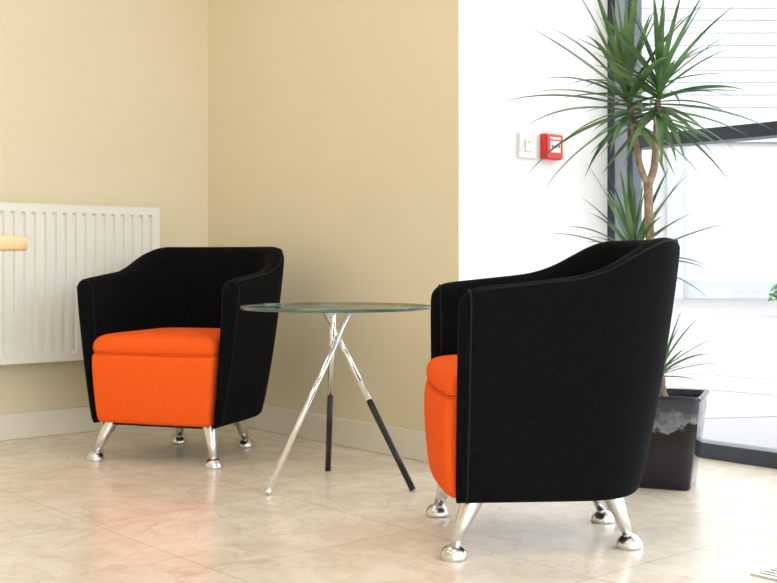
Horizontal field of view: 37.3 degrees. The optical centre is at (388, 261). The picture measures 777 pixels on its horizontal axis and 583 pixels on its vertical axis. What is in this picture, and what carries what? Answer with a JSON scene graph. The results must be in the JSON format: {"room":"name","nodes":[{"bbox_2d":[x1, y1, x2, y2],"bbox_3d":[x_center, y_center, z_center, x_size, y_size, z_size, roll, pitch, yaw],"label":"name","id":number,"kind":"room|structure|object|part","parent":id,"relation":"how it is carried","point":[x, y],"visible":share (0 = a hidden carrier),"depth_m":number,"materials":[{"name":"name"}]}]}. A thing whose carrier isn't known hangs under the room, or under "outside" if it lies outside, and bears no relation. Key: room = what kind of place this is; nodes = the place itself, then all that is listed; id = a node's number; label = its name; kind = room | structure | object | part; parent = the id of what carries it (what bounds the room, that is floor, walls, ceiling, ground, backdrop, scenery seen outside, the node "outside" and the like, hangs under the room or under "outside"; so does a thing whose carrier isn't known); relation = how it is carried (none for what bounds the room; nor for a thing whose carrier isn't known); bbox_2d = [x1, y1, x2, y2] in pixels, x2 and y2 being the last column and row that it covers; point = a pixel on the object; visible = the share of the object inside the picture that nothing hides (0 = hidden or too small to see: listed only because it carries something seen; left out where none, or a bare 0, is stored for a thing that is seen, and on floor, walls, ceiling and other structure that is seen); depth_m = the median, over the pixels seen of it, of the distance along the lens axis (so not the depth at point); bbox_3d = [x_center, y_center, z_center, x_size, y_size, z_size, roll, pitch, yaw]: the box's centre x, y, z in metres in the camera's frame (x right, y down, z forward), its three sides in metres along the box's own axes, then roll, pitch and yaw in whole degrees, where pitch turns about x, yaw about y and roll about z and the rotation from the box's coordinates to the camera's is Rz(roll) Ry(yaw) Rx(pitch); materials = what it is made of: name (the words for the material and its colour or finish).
{"room":"lobby","nodes":[
{"label":"lobby","id":0,"kind":"room"},
{"bbox_2d":[0,0,207,413],"bbox_3d":[-2.562,-0.700,3.723,4.800,2.800,0.151,0,0,-41],"label":"wall","id":1,"kind":"structure","parent":0,"point":[103,102],"depth_m":4.78,"materials":[{"name":"beige paint"}]},
{"bbox_2d":[0,406,138,440],"bbox_3d":[-2.507,0.647,3.659,4.500,0.105,0.018,0,0,-41],"label":"baseboard","id":2,"kind":"structure","parent":1,"relation":"attached to","point":[39,423],"depth_m":4.62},
{"bbox_2d":[0,202,159,364],"bbox_3d":[-1.549,0.235,4.423,1.449,0.929,0.107,0,0,-41],"label":"radiator","id":3,"kind":"object","parent":1,"relation":"attached to","point":[68,245],"visible":0.73,"depth_m":4.56,"materials":[{"name":"metal"}]},
{"bbox_3d":[-1.502,-0.227,4.403,1.395,0.004,0.013,0,0,-41],"label":"rail","id":4,"kind":"part","parent":3,"relation":"part of","materials":[{"name":"metal"}]},
{"bbox_3d":[-0.989,0.078,4.880,0.004,0.614,0.070,0,0,-41],"label":"panel","id":5,"kind":"part","parent":3,"relation":"part of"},
{"bbox_2d":[208,0,428,430],"bbox_3d":[-0.275,-0.700,4.629,0.150,2.800,1.454,0,0,-41],"label":"wall","id":6,"kind":"structure","parent":0,"point":[318,110],"depth_m":4.44,"materials":[{"name":"beige paint"}]},
{"bbox_2d":[233,405,428,462],"bbox_3d":[-0.279,0.647,4.504,0.019,0.105,1.604,0,0,-41],"label":"baseboard","id":7,"kind":"structure","parent":6,"relation":"attached to","point":[409,443],"depth_m":4.36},
{"bbox_2d":[0,424,776,582],"bbox_3d":[-0.101,0.750,1.453,5.576,0.100,6.800,0,0,-41],"label":"floor","id":8,"kind":"structure","parent":0,"point":[151,511],"depth_m":3.07,"materials":[{"name":"tile"}]},
{"bbox_2d":[0,235,27,250],"bbox_3d":[-1.078,0.326,2.100,0.800,0.748,0.800,0,0,0],"label":"round wooden table","id":9,"kind":"object","parent":8,"relation":"on","point":[7,242],"visible":1,"depth_m":2.09,"materials":[{"name":"brown wood"}]},
{"bbox_2d":[77,247,283,469],"bbox_3d":[-0.727,0.321,4.237,0.646,0.759,0.622,0,0,19],"label":"armchair","id":10,"kind":"object","parent":8,"relation":"on","point":[167,340],"visible":1,"depth_m":4.05,"materials":[{"name":"black fabric"}]},
{"bbox_3d":[-0.996,0.614,4.071,0.055,0.137,0.092,0,0,44],"label":"leg","id":11,"kind":"part","parent":10,"relation":"part of","materials":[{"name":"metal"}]},
{"bbox_3d":[-0.757,0.443,4.152,0.476,0.247,0.441,0,0,19],"label":"seat","id":12,"kind":"part","parent":10,"relation":"part of","materials":[{"name":"orange fabric"}]},
{"bbox_2d":[93,327,219,355],"bbox_3d":[-0.747,0.282,4.181,0.479,0.078,0.490,0,0,19],"label":"seat cushion","id":13,"kind":"object","parent":10,"relation":"on","point":[107,341],"depth_m":3.98,"materials":[{"name":"orange fabric"}]},
{"bbox_3d":[-0.797,0.615,4.410,0.055,0.136,0.086,0,0,10],"label":"leg","id":14,"kind":"part","parent":10,"relation":"part of","materials":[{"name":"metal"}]},
{"bbox_3d":[-0.615,0.614,3.942,0.055,0.137,0.092,0,0,-7],"label":"leg","id":15,"kind":"part","parent":10,"relation":"part of","materials":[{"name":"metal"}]},
{"bbox_3d":[-0.569,0.615,4.334,0.055,0.136,0.086,0,0,27],"label":"leg","id":16,"kind":"part","parent":10,"relation":"part of","materials":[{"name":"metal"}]},
{"bbox_2d":[240,302,430,494],"bbox_3d":[-0.165,0.419,3.617,0.602,0.564,0.602,0,0,0],"label":"glass side table","id":17,"kind":"object","parent":8,"relation":"on","point":[335,336],"visible":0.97,"depth_m":3.57,"materials":[{"name":"silver metal"}]},
{"bbox_3d":[-0.241,0.420,3.547,0.256,0.539,0.192,0,0,0],"label":"leg","id":18,"kind":"part","parent":17,"relation":"part of","materials":[{"name":"silver metal"}]},
{"bbox_3d":[-0.195,0.558,3.782,0.020,0.264,0.151,0,0,-6],"label":"leg","id":19,"kind":"part","parent":17,"relation":"part of","materials":[{"name":"black metal"}]},
{"bbox_3d":[-0.180,0.293,3.643,0.018,0.284,0.161,0,0,-6],"label":"leg","id":20,"kind":"part","parent":17,"relation":"part of","materials":[{"name":"silver metal"}]},
{"bbox_3d":[-0.165,0.142,3.617,0.602,0.010,0.602,0,0,0],"label":"glass","id":21,"kind":"part","parent":17,"relation":"part of","materials":[{"name":"clear glass"}]},
{"bbox_3d":[-0.130,0.293,3.613,0.157,0.285,0.088,0,0,0],"label":"leg","id":22,"kind":"part","parent":17,"relation":"part of","materials":[{"name":"silver metal"}]},
{"bbox_3d":[0.005,0.558,3.545,0.162,0.264,0.020,0,0,27],"label":"leg","id":23,"kind":"part","parent":17,"relation":"part of","materials":[{"name":"black metal"}]},
{"bbox_2d":[424,237,679,561],"bbox_3d":[0.412,0.321,2.955,0.622,0.759,0.646,0,0,-4],"label":"armchair","id":24,"kind":"object","parent":8,"relation":"on","point":[544,385],"visible":1,"depth_m":2.67,"materials":[{"name":"black fabric"}]},
{"bbox_3d":[0.323,0.443,2.949,0.441,0.247,0.476,0,0,-4],"label":"seat","id":25,"kind":"part","parent":24,"relation":"part of","materials":[{"name":"orange fabric"}]},
{"bbox_3d":[0.165,0.614,3.149,0.055,0.137,0.092,0,0,-25],"label":"leg","id":26,"kind":"part","parent":24,"relation":"part of","materials":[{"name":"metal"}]},
{"bbox_2d":[426,355,456,396],"bbox_3d":[0.353,0.282,2.951,0.490,0.078,0.479,0,0,-4],"label":"seat cushion","id":27,"kind":"object","parent":24,"relation":"on","point":[441,371],"depth_m":2.85,"materials":[{"name":"orange fabric"}]},
{"bbox_3d":[0.182,0.614,2.740,0.094,0.138,0.056,0,0,-20],"label":"leg","id":28,"kind":"part","parent":24,"relation":"part of","materials":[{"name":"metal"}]},
{"bbox_3d":[0.547,0.614,3.084,0.088,0.136,0.056,0,0,-4],"label":"leg","id":29,"kind":"part","parent":24,"relation":"part of","materials":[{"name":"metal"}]},
{"bbox_3d":[0.557,0.615,2.834,0.055,0.135,0.086,0,0,-39],"label":"leg","id":30,"kind":"part","parent":24,"relation":"part of","materials":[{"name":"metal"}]},
{"bbox_2d":[500,0,767,490],"bbox_3d":[0.761,-0.098,3.619,0.720,1.596,0.780,0,0,-25],"label":"dracaena","id":31,"kind":"object","parent":8,"relation":"on","point":[672,461],"visible":0.76,"depth_m":3.57,"materials":[{"name":"plant"}]},
{"bbox_2d":[700,439,776,468],"bbox_3d":[2.507,0.672,2.557,0.081,0.055,4.776,0,0,-41],"label":"rail","id":32,"kind":"object","parent":8,"relation":"on","point":[710,449],"visible":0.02,"depth_m":4.00,"materials":[{"name":"black metal"}]},
{"bbox_2d":[751,565,776,580],"bbox_3d":[0.961,0.698,2.557,0.210,0.004,0.220,0,0,-41],"label":"floor vent","id":33,"kind":"object","parent":8,"relation":"in","point":[761,573],"visible":1,"depth_m":2.57,"materials":[{"name":"metal"}]},
{"bbox_2d":[429,0,606,361],"bbox_3d":[0.534,-0.700,4.267,0.906,2.800,0.150,0,0,-41],"label":"wall","id":34,"kind":"structure","parent":0,"point":[490,216],"depth_m":4.08,"materials":[{"name":"white paint"}]},
{"bbox_2d":[518,132,535,158],"bbox_3d":[0.499,-0.418,4.126,0.088,0.092,0.019,0,0,-41],"label":"wall switch plate","id":35,"kind":"object","parent":34,"relation":"attached to","point":[526,142],"visible":1,"depth_m":4.12,"materials":[{"name":"white plastic"}]},
{"bbox_2d":[540,133,562,160],"bbox_3d":[0.597,-0.420,4.198,0.092,0.094,0.037,0,0,-41],"label":"fire alarm","id":36,"kind":"object","parent":34,"relation":"attached to","point":[547,141],"visible":0.92,"depth_m":4.18,"materials":[{"name":"red plastic"}]},
{"bbox_3d":[0.605,-0.420,4.190,0.086,0.088,0.008,0,0,-41],"label":"plate","id":37,"kind":"part","parent":36,"relation":"part of","materials":[{"name":"red plastic"}]},
{"bbox_3d":[0.608,-0.419,4.186,0.056,0.042,0.003,0,0,-41],"label":"glass panel","id":38,"kind":"part","parent":36,"relation":"part of","materials":[{"name":"white glass"}]},
{"bbox_2d":[607,0,614,240],"bbox_3d":[0.883,-0.700,4.449,0.080,2.800,0.030,0,0,-41],"label":"jamb","id":39,"kind":"object","parent":34,"relation":"attached to","point":[611,168],"depth_m":4.42,"materials":[{"name":"black metal"}]},
{"bbox_2d":[615,0,626,240],"bbox_3d":[0.912,-0.700,4.411,0.060,2.800,0.065,0,0,-41],"label":"door frame","id":40,"kind":"structure","parent":34,"relation":"attached to","point":[620,160],"depth_m":4.39,"materials":[{"name":"grey metal"}]},
{"bbox_2d":[627,0,641,236],"bbox_3d":[0.936,-0.700,4.372,0.060,2.800,0.025,0,0,-41],"label":"stile","id":41,"kind":"object","parent":34,"relation":"attached to","point":[631,161],"visible":0.02,"depth_m":4.36,"materials":[{"name":"grey metal"}]},
{"bbox_2d":[639,388,709,490],"bbox_3d":[0.868,0.554,3.620,0.254,0.291,0.254,0,0,22],"label":"pot","id":42,"kind":"object","parent":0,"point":[672,461],"depth_m":3.51,"materials":[{"name":"black ceramic"}]},
{"label":"outside","id":43,"kind":"structure","parent":0,"visible":0},
{"bbox_2d":[664,298,776,448],"bbox_3d":[13.296,0.960,4.062,100.000,0.280,100.000,0,0,-41],"label":"ground","id":44,"kind":"structure","parent":43,"point":[727,323],"depth_m":9.57,"materials":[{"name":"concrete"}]},
{"bbox_2d":[642,0,776,279],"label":"window","id":45,"kind":"structure","parent":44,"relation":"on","point":[745,247],"depth_m":26.00,"materials":[{"name":"white glass"}]},
{"bbox_2d":[665,147,682,298],"bbox_3d":[6.425,-0.940,25.875,0.350,3.520,0.250,0,0,0],"label":"pilaster","id":46,"kind":"object","parent":45,"relation":"attached to","point":[674,203],"visible":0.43,"depth_m":25.75,"materials":[{"name":"white paint"}]},
{"bbox_2d":[642,19,776,20],"bbox_3d":[12.000,-5.475,25.990,24.000,0.030,0.020,0,0,0],"label":"joint","id":47,"kind":"object","parent":45,"relation":"attached to","point":[642,19],"visible":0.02,"depth_m":25.98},
{"bbox_2d":[642,93,776,94],"bbox_3d":[12.000,-3.795,25.990,24.000,0.030,0.020,0,0,0],"label":"joint","id":48,"kind":"object","parent":45,"relation":"attached to","point":[642,93],"visible":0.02,"depth_m":25.98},
{"bbox_2d":[642,7,776,7],"bbox_3d":[12.000,-5.755,25.990,24.000,0.030,0.020,0,0,0],"label":"joint","id":49,"kind":"object","parent":45,"relation":"attached to","point":[642,7],"visible":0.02,"depth_m":25.98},
{"bbox_2d":[643,56,776,57],"bbox_3d":[12.000,-4.635,25.990,24.000,0.030,0.020,0,0,0],"label":"joint","id":50,"kind":"object","parent":45,"relation":"attached to","point":[643,56],"visible":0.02,"depth_m":25.98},
{"bbox_2d":[644,44,776,44],"bbox_3d":[12.000,-4.915,25.990,24.000,0.030,0.020,0,0,0],"label":"joint","id":51,"kind":"object","parent":45,"relation":"attached to","point":[644,44],"visible":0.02,"depth_m":25.98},
{"bbox_2d":[645,81,776,81],"bbox_3d":[12.000,-4.075,25.990,24.000,0.030,0.020,0,0,0],"label":"joint","id":52,"kind":"object","parent":45,"relation":"attached to","point":[645,81],"visible":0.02,"depth_m":25.98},
{"bbox_2d":[646,31,776,32],"bbox_3d":[12.000,-5.195,25.990,24.000,0.030,0.020,0,0,0],"label":"joint","id":53,"kind":"object","parent":45,"relation":"attached to","point":[647,31],"visible":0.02,"depth_m":25.98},
{"bbox_2d":[646,106,776,106],"bbox_3d":[12.000,-3.515,25.990,24.000,0.030,0.020,0,0,0],"label":"joint","id":54,"kind":"object","parent":45,"relation":"attached to","point":[646,106],"visible":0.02,"depth_m":25.98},
{"bbox_2d":[652,133,776,142],"bbox_3d":[12.000,-2.800,25.940,24.000,0.200,0.120,0,0,0],"label":"string course","id":55,"kind":"object","parent":45,"relation":"attached to","point":[773,140],"visible":0.02,"depth_m":25.88,"materials":[{"name":"white paint"}]},
{"bbox_2d":[653,69,776,69],"bbox_3d":[12.000,-4.355,25.990,24.000,0.030,0.020,0,0,0],"label":"joint","id":56,"kind":"object","parent":45,"relation":"attached to","point":[653,69],"visible":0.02,"depth_m":25.98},
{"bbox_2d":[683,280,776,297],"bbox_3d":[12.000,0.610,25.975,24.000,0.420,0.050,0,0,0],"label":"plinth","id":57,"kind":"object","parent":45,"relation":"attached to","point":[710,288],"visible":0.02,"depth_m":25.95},
{"bbox_2d":[666,349,776,418],"bbox_3d":[10.976,0.817,8.803,20.253,0.007,4.754,0,0,-3],"label":"parking lines","id":58,"kind":"object","parent":44,"relation":"on","point":[754,415],"visible":0.38,"depth_m":7.45,"materials":[{"name":"white paint"}]},
{"bbox_2d":[767,283,776,300],"bbox_3d":[5.892,0.547,17.201,0.467,0.546,0.489,0,0,0],"label":"shrub","id":59,"kind":"object","parent":44,"relation":"on","point":[772,296],"visible":1,"depth_m":17.18,"materials":[{"name":"green plant"}]},
{"bbox_3d":[1.770,-0.700,3.416,0.080,2.800,0.060,0,0,-41],"label":"mullion","id":60,"kind":"object","parent":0,"visible":0},
{"bbox_2d":[632,121,776,149],"bbox_3d":[2.504,-0.452,2.554,0.092,0.048,4.776,0,0,-41],"label":"transom","id":61,"kind":"object","parent":60,"relation":"attached to","point":[755,131],"visible":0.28,"depth_m":4.03,"materials":[{"name":"grey metal"}]}
]}

